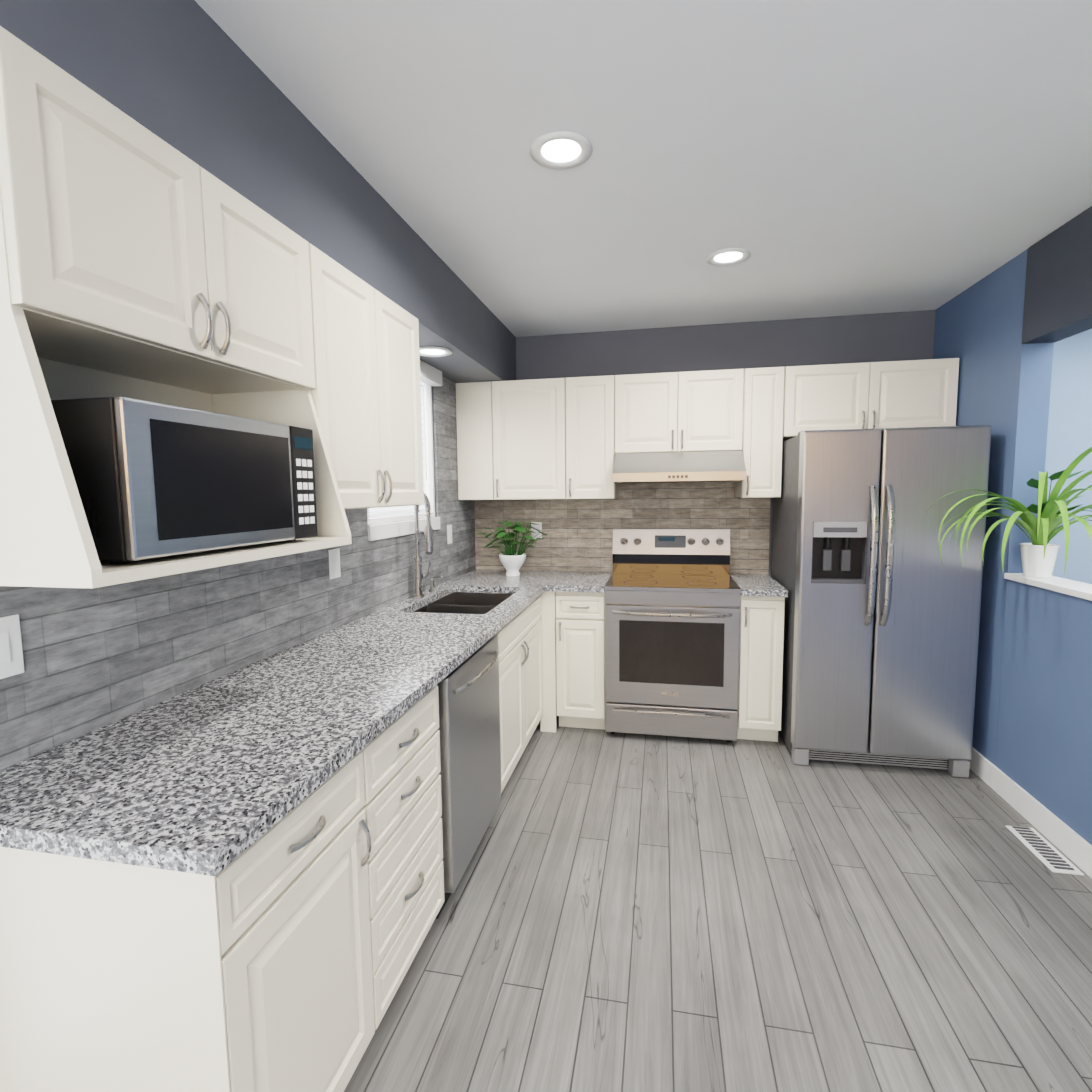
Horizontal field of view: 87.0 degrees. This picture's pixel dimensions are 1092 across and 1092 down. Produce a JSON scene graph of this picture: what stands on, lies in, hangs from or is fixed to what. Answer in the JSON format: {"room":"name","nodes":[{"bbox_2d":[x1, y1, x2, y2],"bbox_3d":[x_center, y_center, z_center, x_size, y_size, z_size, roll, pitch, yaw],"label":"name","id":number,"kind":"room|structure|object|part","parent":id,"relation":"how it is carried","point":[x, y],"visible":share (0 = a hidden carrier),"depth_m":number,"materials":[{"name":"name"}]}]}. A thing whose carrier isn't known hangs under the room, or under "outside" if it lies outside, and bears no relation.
{"room":"kitchen","nodes":[
{"label":"kitchen","id":0,"kind":"room"},
{"bbox_2d":[0,0,515,382],"bbox_3d":[-0.690,-1.117,2.455,0.335,0.356,3.235,0,6,11],"label":"soffit","id":1,"kind":"structure","parent":0,"point":[191,80],"depth_m":1.43,"materials":[{"name":"grey paint"}]},
{"bbox_2d":[419,346,451,356],"bbox_3d":[-0.570,-0.976,2.893,0.196,0.010,0.196,0,6,11],"label":"recessed light","id":2,"kind":"object","parent":1,"relation":"in","point":[431,351],"visible":0.85,"depth_m":2.89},
{"bbox_2d":[309,243,423,508],"bbox_3d":[-0.744,-0.517,2.057,0.368,0.760,0.747,0,6,11],"label":"upper cabinet","id":3,"kind":"object","parent":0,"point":[366,394],"depth_m":1.94,"materials":[{"name":"white wood"}]},
{"bbox_2d":[369,386,436,524],"bbox_3d":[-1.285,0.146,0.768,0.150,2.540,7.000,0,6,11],"label":"window frame","id":4,"kind":"structure","parent":0,"point":[434,460],"depth_m":3.43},
{"bbox_2d":[0,26,351,587],"bbox_3d":[-0.863,-0.397,1.305,0.432,0.856,0.786,0,6,11],"label":"upper cabinet","id":5,"kind":"object","parent":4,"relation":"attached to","point":[138,261],"visible":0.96,"depth_m":1.08,"materials":[{"name":"white wood"}]},
{"bbox_2d":[51,397,317,563],"bbox_3d":[-0.858,-0.140,1.314,0.378,0.294,0.558,0,6,11],"label":"microwave","id":6,"kind":"object","parent":5,"relation":"in","point":[154,480],"visible":0.81,"depth_m":1.11,"materials":[{"name":"silver metal"}]},
{"bbox_2d":[0,376,475,769],"bbox_3d":[-0.837,-0.311,2.572,0.012,1.266,3.193,0,6,11],"label":"backsplash","id":7,"kind":"structure","parent":4,"relation":"attached to","point":[96,658],"depth_m":1.65,"materials":[{"name":"tile"}]},
{"bbox_2d":[0,614,24,678],"bbox_3d":[-1.112,0.209,1.170,0.009,0.125,0.085,0,6,11],"label":"switch plate","id":8,"kind":"object","parent":7,"relation":"attached to","point":[11,659],"visible":1,"depth_m":1.19,"materials":[{"name":"white plastic"}]},
{"bbox_2d":[328,548,340,578],"bbox_3d":[-0.870,0.073,2.372,0.008,0.120,0.075,0,6,11],"label":"electrical outlet plate","id":9,"kind":"object","parent":7,"relation":"attached to","point":[334,564],"visible":1,"depth_m":2.37,"materials":[{"name":"white plastic"}]},
{"bbox_2d":[367,383,434,524],"bbox_3d":[-0.824,-0.546,3.039,0.150,0.820,0.816,0,6,11],"label":"window","id":10,"kind":"structure","parent":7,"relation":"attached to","point":[381,517],"depth_m":3.39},
{"bbox_2d":[369,381,426,512],"bbox_3d":[-0.795,-0.560,3.032,0.060,0.749,0.766,0,6,11],"label":"window blind slats","id":11,"kind":"structure","parent":10,"relation":"attached to","point":[389,509],"depth_m":3.24,"materials":[{"name":"white plastic"}]},
{"bbox_2d":[420,360,442,386],"bbox_3d":[-0.724,-0.943,2.977,0.064,0.084,0.850,0,6,11],"label":"blind valance","id":12,"kind":"object","parent":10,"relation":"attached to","point":[430,375],"visible":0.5,"depth_m":3.22,"materials":[{"name":"grey"}]},
{"bbox_2d":[368,517,439,540],"bbox_3d":[-0.734,-0.099,3.064,0.024,0.073,0.856,0,6,11],"label":"window sill","id":13,"kind":"structure","parent":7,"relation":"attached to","point":[387,530],"depth_m":2.90,"materials":[{"name":"white wood"}]},
{"bbox_2d":[447,525,451,543],"bbox_3d":[-0.611,-0.074,3.660,0.008,0.120,0.075,0,6,11],"label":"electrical outlet plate","id":14,"kind":"object","parent":7,"relation":"attached to","point":[449,533],"visible":1,"depth_m":3.65,"materials":[{"name":"white plastic"}]},
{"bbox_2d":[195,0,1091,336],"bbox_3d":[1.911,-1.143,0.000,6.700,0.100,7.300,0,6,11],"label":"ceiling","id":15,"kind":"structure","parent":0,"point":[821,158],"depth_m":1.75,"materials":[{"name":"paint"}]},
{"bbox_2d":[530,131,591,169],"bbox_3d":[0.047,-1.238,1.805,0.196,0.010,0.196,0,6,11],"label":"recessed light","id":16,"kind":"object","parent":15,"relation":"in","point":[559,150],"visible":1,"depth_m":1.80,"materials":[{"name":"white plastic"}]},
{"bbox_2d":[706,247,750,265],"bbox_3d":[0.836,-1.325,2.641,0.196,0.010,0.196,0,6,11],"label":"recessed light","id":17,"kind":"object","parent":15,"relation":"in","point":[729,256],"visible":1,"depth_m":2.63,"materials":[{"name":"white plastic"}]},
{"bbox_2d":[344,697,1091,1091],"bbox_3d":[1.940,1.485,0.248,6.700,0.100,7.300,0,6,11],"label":"floor","id":18,"kind":"structure","parent":0,"point":[638,913],"depth_m":1.89,"materials":[{"name":"grey wood"}]},
{"bbox_2d":[0,751,374,1091],"bbox_3d":[-0.780,0.927,1.263,0.654,0.880,0.479,0,6,11],"label":"base cabinet","id":19,"kind":"object","parent":18,"relation":"on","point":[249,969],"visible":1,"depth_m":1.02,"materials":[{"name":"white wood"}]},
{"bbox_2d":[361,685,443,1029],"bbox_3d":[-0.686,0.882,1.733,0.654,0.880,0.479,0,6,11],"label":"base cabinet","id":20,"kind":"object","parent":18,"relation":"on","point":[402,806],"visible":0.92,"depth_m":1.62,"materials":[{"name":"white wood"}]},
{"bbox_2d":[435,634,500,918],"bbox_3d":[-0.552,0.829,2.280,0.698,0.878,0.603,0,6,11],"label":"dishwasher","id":21,"kind":"object","parent":18,"relation":"on","point":[469,725],"visible":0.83,"depth_m":2.09,"materials":[{"name":"silver metal"}]},
{"bbox_2d":[428,593,542,793],"bbox_3d":[-0.414,0.751,3.083,0.654,0.880,0.985,0,6,11],"label":"base cabinet","id":22,"kind":"object","parent":18,"relation":"on","point":[520,672],"visible":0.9,"depth_m":2.95,"materials":[{"name":"white wood"}]},
{"bbox_2d":[0,569,555,875],"bbox_3d":[-0.518,0.342,2.550,0.653,0.037,3.254,0,6,11],"label":"countertop","id":23,"kind":"structure","parent":22,"relation":"on","point":[215,777],"depth_m":1.28,"materials":[{"name":"stone"}]},
{"bbox_2d":[413,493,433,597],"bbox_3d":[-0.639,0.000,3.002,0.170,0.560,0.188,0,6,11],"label":"faucet","id":24,"kind":"object","parent":23,"relation":"on","point":[428,534],"visible":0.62,"depth_m":3.05,"materials":[{"name":"silver metal"}]},
{"bbox_2d":[429,576,441,591],"bbox_3d":[-0.624,0.212,3.254,0.081,0.090,0.040,0,6,11],"label":"soap dispenser pump","id":25,"kind":"object","parent":23,"relation":"on","point":[432,580],"visible":1,"depth_m":3.25,"materials":[{"name":"silver metal"}]},
{"bbox_2d":[414,592,512,613],"bbox_3d":[-0.416,0.416,3.050,0.438,0.204,0.753,0,6,11],"label":"sink basin","id":26,"kind":"object","parent":23,"relation":"in","point":[466,603],"visible":0.08,"depth_m":3.35,"materials":[{"name":"black metal"}]},
{"bbox_2d":[478,519,547,575],"bbox_3d":[-0.199,0.008,3.839,0.450,0.376,0.463,0,6,11],"label":"potted plant","id":27,"kind":"object","parent":23,"relation":"on","point":[512,561],"visible":1,"depth_m":3.80,"materials":[{"name":"plant"}]},
{"bbox_2d":[460,569,543,580],"bbox_3d":[-0.262,0.220,3.809,0.420,0.037,0.674,0,6,11],"label":"countertop","id":28,"kind":"structure","parent":22,"relation":"on","point":[481,574],"depth_m":3.83,"materials":[{"name":"stone"}]},
{"bbox_2d":[540,591,604,731],"bbox_3d":[0.215,0.680,3.767,0.396,0.880,0.654,0,6,11],"label":"base cabinet","id":29,"kind":"object","parent":18,"relation":"on","point":[580,656],"depth_m":3.47,"materials":[{"name":"white wood"}]},
{"bbox_3d":[0.011,0.706,3.511,0.098,0.880,0.018,0,6,11],"label":"base cabinet back corner filler","id":30,"kind":"part","parent":29,"relation":"part of","materials":[{"name":"white wood"}]},
{"bbox_2d":[544,570,612,592],"bbox_3d":[0.233,0.224,3.709,0.348,0.037,0.674,0,6,11],"label":"countertop","id":31,"kind":"structure","parent":29,"relation":"on","point":[560,581],"depth_m":3.57,"materials":[{"name":"stone"}]},
{"bbox_2d":[605,529,740,742],"bbox_3d":[0.774,0.522,3.588,0.764,1.215,0.687,0,6,11],"label":"electric range","id":32,"kind":"object","parent":18,"relation":"on","point":[671,652],"visible":1,"depth_m":3.35,"materials":[{"name":"silver metal"}]},
{"bbox_2d":[737,596,784,741],"bbox_3d":[1.278,0.688,3.554,0.236,0.880,0.654,0,6,11],"label":"base cabinet","id":33,"kind":"object","parent":18,"relation":"on","point":[761,637],"visible":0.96,"depth_m":3.26,"materials":[{"name":"white wood"}]},
{"bbox_2d":[730,573,787,596],"bbox_3d":[1.276,0.232,3.511,0.245,0.037,0.654,0,6,11],"label":"countertop","id":34,"kind":"structure","parent":33,"relation":"on","point":[763,585],"depth_m":3.34,"materials":[{"name":"stone"}]},
{"bbox_2d":[771,425,991,777],"bbox_3d":[1.796,0.262,3.265,0.840,1.771,0.867,0,6,11],"label":"refrigerator","id":35,"kind":"object","parent":18,"relation":"on","point":[882,609],"visible":1,"depth_m":2.91,"materials":[{"name":"silver metal"}]},
{"bbox_2d":[1006,825,1083,874],"bbox_3d":[2.020,1.232,2.344,0.105,0.008,0.310,0,6,11],"label":"floor vent","id":36,"kind":"object","parent":18,"relation":"in","point":[1043,850],"visible":1,"depth_m":2.32,"materials":[{"name":"white plastic"}]},
{"bbox_2d":[516,310,1091,615],"bbox_3d":[2.628,-0.166,3.613,6.700,2.540,0.150,0,6,11],"label":"wall","id":37,"kind":"structure","parent":0,"point":[885,337],"depth_m":3.61,"materials":[{"name":"grey paint"}]},
{"bbox_2d":[456,378,565,499],"bbox_3d":[-0.202,-0.693,3.853,0.722,0.760,0.368,0,6,11],"label":"upper cabinet","id":38,"kind":"object","parent":37,"relation":"attached to","point":[511,439],"visible":1,"depth_m":3.70,"materials":[{"name":"white wood"}]},
{"bbox_2d":[566,375,617,498],"bbox_3d":[0.304,-0.689,3.752,0.306,0.760,0.368,0,6,11],"label":"upper cabinet","id":39,"kind":"object","parent":37,"relation":"attached to","point":[590,428],"visible":0.98,"depth_m":3.60,"materials":[{"name":"white wood"}]},
{"bbox_2d":[474,482,769,574],"bbox_3d":[0.469,-0.220,3.960,2.027,0.870,0.012,0,6,11],"label":"backsplash","id":40,"kind":"structure","parent":37,"relation":"attached to","point":[579,536],"depth_m":3.96,"materials":[{"name":"tile"}]},
{"bbox_2d":[531,522,541,538],"bbox_3d":[-0.067,-0.109,4.068,0.075,0.120,0.008,0,6,11],"label":"electrical outlet plate","id":41,"kind":"object","parent":40,"relation":"attached to","point":[538,527],"visible":0.83,"depth_m":4.07,"materials":[{"name":"white plastic"}]},
{"bbox_2d":[613,451,745,482],"bbox_3d":[0.816,-0.489,3.591,0.756,0.180,0.519,0,6,11],"label":"under-cabinet range hood","id":42,"kind":"object","parent":37,"relation":"attached to","point":[703,466],"visible":1,"depth_m":3.40,"materials":[{"name":"silver metal"}]},
{"bbox_2d":[615,369,743,453],"bbox_3d":[0.827,-0.825,3.633,0.760,0.478,0.368,0,6,11],"label":"upper cabinet","id":43,"kind":"object","parent":37,"relation":"attached to","point":[694,411],"visible":1,"depth_m":3.48,"materials":[{"name":"white wood"}]},
{"bbox_2d":[735,367,784,497],"bbox_3d":[1.312,-0.681,3.550,0.223,0.760,0.368,0,6,11],"label":"upper cabinet","id":44,"kind":"object","parent":37,"relation":"attached to","point":[763,401],"visible":1,"depth_m":3.40,"materials":[{"name":"white wood"}]},
{"bbox_2d":[783,358,958,440],"bbox_3d":[1.865,-0.854,3.422,0.903,0.405,0.368,0,6,11],"label":"upper cabinet","id":45,"kind":"object","parent":37,"relation":"attached to","point":[898,394],"visible":0.85,"depth_m":3.27,"materials":[{"name":"white wood"}]},
{"bbox_2d":[933,250,1091,844],"bbox_3d":[1.737,0.170,0.162,0.125,2.540,7.000,0,6,11],"label":"wall","id":46,"kind":"structure","parent":0,"point":[1004,381],"depth_m":2.67,"materials":[{"name":"blue paint"}]},
{"bbox_2d":[969,747,993,785],"bbox_3d":[2.281,1.088,3.267,0.014,0.115,0.898,0,6,11],"label":"baseboard","id":47,"kind":"structure","parent":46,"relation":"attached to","point":[981,766],"depth_m":2.91,"materials":[{"name":"white wood"}]},
{"bbox_2d":[990,765,1091,878],"bbox_3d":[1.595,1.418,-0.144,0.014,0.115,6.090,0,6,11],"label":"baseboard","id":48,"kind":"structure","parent":46,"relation":"attached to","point":[1067,840],"depth_m":2.43,"materials":[{"name":"white wood"}]},
{"bbox_2d":[1004,573,1091,600],"bbox_3d":[1.652,0.428,-0.253,0.157,0.027,6.087,0,6,11],"label":"half wall cap","id":49,"kind":"object","parent":46,"relation":"on","point":[1082,590],"visible":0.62,"depth_m":2.42,"materials":[{"name":"white wood"}]},
{"bbox_2d":[926,447,1091,577],"bbox_3d":[2.175,-0.124,2.278,0.905,0.584,0.796,0,6,11],"label":"spider plant","id":50,"kind":"object","parent":49,"relation":"on","point":[1039,553],"visible":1,"depth_m":2.51,"materials":[{"name":"plant"}]},
{"bbox_2d":[1021,206,1091,343],"bbox_3d":[1.637,-0.843,-0.377,0.133,0.420,6.099,0,6,11],"label":"header","id":51,"kind":"object","parent":46,"relation":"attached to","point":[1058,296],"visible":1,"depth_m":2.39,"materials":[{"name":"paint"}]}
]}

